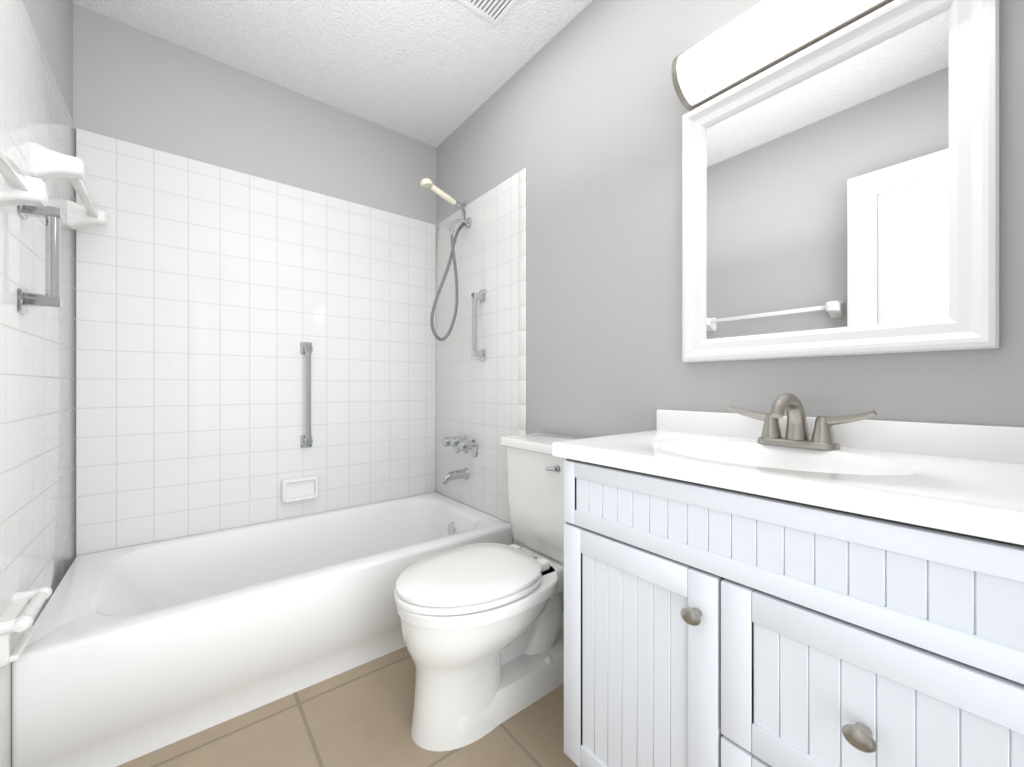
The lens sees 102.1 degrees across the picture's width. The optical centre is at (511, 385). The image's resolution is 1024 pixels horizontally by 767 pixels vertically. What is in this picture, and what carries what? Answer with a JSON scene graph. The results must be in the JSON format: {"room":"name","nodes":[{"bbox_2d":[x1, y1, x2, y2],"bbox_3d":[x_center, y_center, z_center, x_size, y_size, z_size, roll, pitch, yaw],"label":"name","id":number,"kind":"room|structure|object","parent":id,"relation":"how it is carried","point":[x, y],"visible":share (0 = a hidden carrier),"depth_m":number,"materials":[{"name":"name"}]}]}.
{"room":"bathroom","nodes":[
{"label":"bathroom","id":0,"kind":"room"},
{"bbox_2d":[0,0,75,766],"bbox_3d":[-0.929,-0.220,0.572,0.108,2.440,2.440,0,0,-38],"label":"wall","id":1,"kind":"structure","parent":0,"point":[37,447],"depth_m":1.13,"materials":[{"name":"white tile"}]},
{"bbox_2d":[0,144,48,206],"bbox_3d":[-0.825,-0.400,0.593,0.097,0.090,0.727,0,0,-38],"label":"towel bar","id":2,"kind":"object","parent":1,"relation":"attached to","point":[17,187],"visible":1,"depth_m":0.84,"materials":[{"name":"white ceramic"}]},
{"bbox_2d":[0,586,52,667],"bbox_3d":[-1.121,0.548,0.949,0.061,0.103,0.196,0,0,-38],"label":"soap dish","id":3,"kind":"object","parent":1,"relation":"attached to","point":[18,629],"visible":1,"depth_m":0.93,"materials":[{"name":"white ceramic"}]},
{"bbox_2d":[17,205,62,314],"bbox_3d":[-1.195,-0.330,1.050,0.070,0.300,0.052,0,0,-38],"label":"grab bar","id":4,"kind":"object","parent":1,"relation":"attached to","point":[53,217],"visible":0.81,"depth_m":1.05,"materials":[{"name":"silver metal"}]},
{"bbox_2d":[30,142,107,229],"bbox_3d":[-1.392,-0.605,1.321,0.097,0.090,0.502,0,0,-38],"label":"towel bar","id":5,"kind":"object","parent":1,"relation":"attached to","point":[46,164],"visible":0.98,"depth_m":1.16,"materials":[{"name":"white ceramic"}]},
{"bbox_2d":[73,3,435,556],"bbox_3d":[-1.083,-0.220,2.065,1.723,2.440,0.108,0,0,-38],"label":"wall","id":6,"kind":"structure","parent":0,"point":[244,243],"depth_m":1.86,"materials":[{"name":"white tile"}]},
{"bbox_2d":[281,475,317,502],"bbox_3d":[-1.028,0.502,2.010,0.160,0.110,0.046,0,0,-38],"label":"soap dish","id":7,"kind":"object","parent":6,"relation":"attached to","point":[299,488],"visible":1,"depth_m":2.01,"materials":[{"name":"white ceramic"}]},
{"bbox_2d":[300,342,312,447],"bbox_3d":[-0.999,0.045,2.022,0.052,0.520,0.064,0,0,-38],"label":"grab bar","id":8,"kind":"object","parent":6,"relation":"attached to","point":[306,348],"visible":1,"depth_m":2.00,"materials":[{"name":"silver metal"}]},
{"bbox_2d":[72,0,591,147],"bbox_3d":[-0.296,-1.490,1.073,1.723,0.100,2.640,0,0,-38],"label":"ceiling","id":9,"kind":"structure","parent":0,"point":[435,73],"depth_m":1.75,"materials":[{"name":"white paint"}]},
{"bbox_2d":[457,0,518,25],"bbox_3d":[-0.088,-1.434,1.436,0.300,0.012,0.300,0,0,-38],"label":"ceiling vent","id":10,"kind":"object","parent":9,"relation":"in","point":[494,12],"visible":1,"depth_m":1.57,"materials":[{"name":"white paint"}]},
{"bbox_2d":[116,647,577,766],"bbox_3d":[-0.296,1.050,1.073,1.723,0.100,2.640,0,0,-38],"label":"floor","id":11,"kind":"structure","parent":0,"point":[360,715],"depth_m":1.18,"materials":[{"name":"tile"}]},
{"bbox_2d":[12,493,512,766],"bbox_3d":[-0.815,0.820,1.728,1.505,0.360,0.751,0,0,-38],"label":"bathtub","id":12,"kind":"object","parent":11,"relation":"on","point":[131,653],"visible":0.77,"depth_m":1.31,"materials":[{"name":"white ceramic"}]},
{"bbox_2d":[394,433,583,750],"bbox_3d":[-0.033,0.599,1.358,0.716,0.803,0.438,0,0,-38],"label":"toilet","id":13,"kind":"object","parent":11,"relation":"on","point":[483,637],"visible":0.96,"depth_m":1.22,"materials":[{"name":"white ceramic"}]},
{"bbox_2d":[552,409,1023,766],"bbox_3d":[0.539,0.537,0.842,0.498,0.925,0.840,0,0,-38],"label":"bathroom vanity","id":14,"kind":"object","parent":11,"relation":"on","point":[736,594],"visible":0.94,"depth_m":0.67,"materials":[{"name":"white paint"}]},
{"bbox_2d":[728,393,876,449],"bbox_3d":[0.625,0.078,0.935,0.156,0.123,0.293,0,0,-38],"label":"faucet","id":15,"kind":"object","parent":14,"relation":"on","point":[797,435],"visible":1,"depth_m":0.94,"materials":[{"name":"silver metal"}]},
{"bbox_2d":[436,0,1023,611],"bbox_3d":[0.336,-0.220,1.574,0.110,2.440,2.440,0,0,-38],"label":"wall","id":16,"kind":"structure","parent":0,"point":[558,160],"depth_m":1.50,"materials":[{"name":"grey paint"}]},
{"bbox_2d":[420,178,471,340],"bbox_3d":[-0.348,-0.636,2.152,0.267,0.819,0.096,0,0,-31],"label":"shower","id":17,"kind":"object","parent":16,"relation":"attached to","point":[427,183],"visible":1,"depth_m":2.14,"materials":[{"name":"silver metal"}]},
{"bbox_2d":[441,435,477,484],"bbox_3d":[-0.305,0.390,2.176,0.154,0.246,0.230,0,0,-38],"label":"tub faucet","id":18,"kind":"object","parent":16,"relation":"attached to","point":[464,444],"visible":1,"depth_m":2.16,"materials":[{"name":"silver metal"}]},
{"bbox_2d":[471,289,485,360],"bbox_3d":[-0.172,-0.305,2.078,0.064,0.360,0.052,0,0,-38],"label":"grab bar","id":19,"kind":"object","parent":16,"relation":"attached to","point":[480,296],"visible":1,"depth_m":2.06,"materials":[{"name":"silver metal"}]},
{"bbox_2d":[559,612,563,635],"bbox_3d":[0.265,0.955,1.582,0.012,0.090,0.660,0,0,-38],"label":"baseboard","id":20,"kind":"structure","parent":16,"relation":"attached to","point":[561,629],"depth_m":1.64,"materials":[{"name":"white paint"}]},
{"bbox_2d":[671,0,893,110],"bbox_3d":[0.686,-0.898,0.973,0.108,0.150,0.612,0,0,-38],"label":"vanity light","id":21,"kind":"object","parent":16,"relation":"attached to","point":[760,37],"visible":0.92,"depth_m":1.03,"materials":[{"name":"white glass"}]},
{"bbox_2d":[682,0,999,362],"bbox_3d":[0.709,-0.440,1.005,0.033,0.740,0.615,0,0,-38],"label":"mirror","id":22,"kind":"object","parent":16,"relation":"attached to","point":[841,192],"visible":0.98,"depth_m":0.93,"materials":[{"name":"grey mirror"}]}
]}

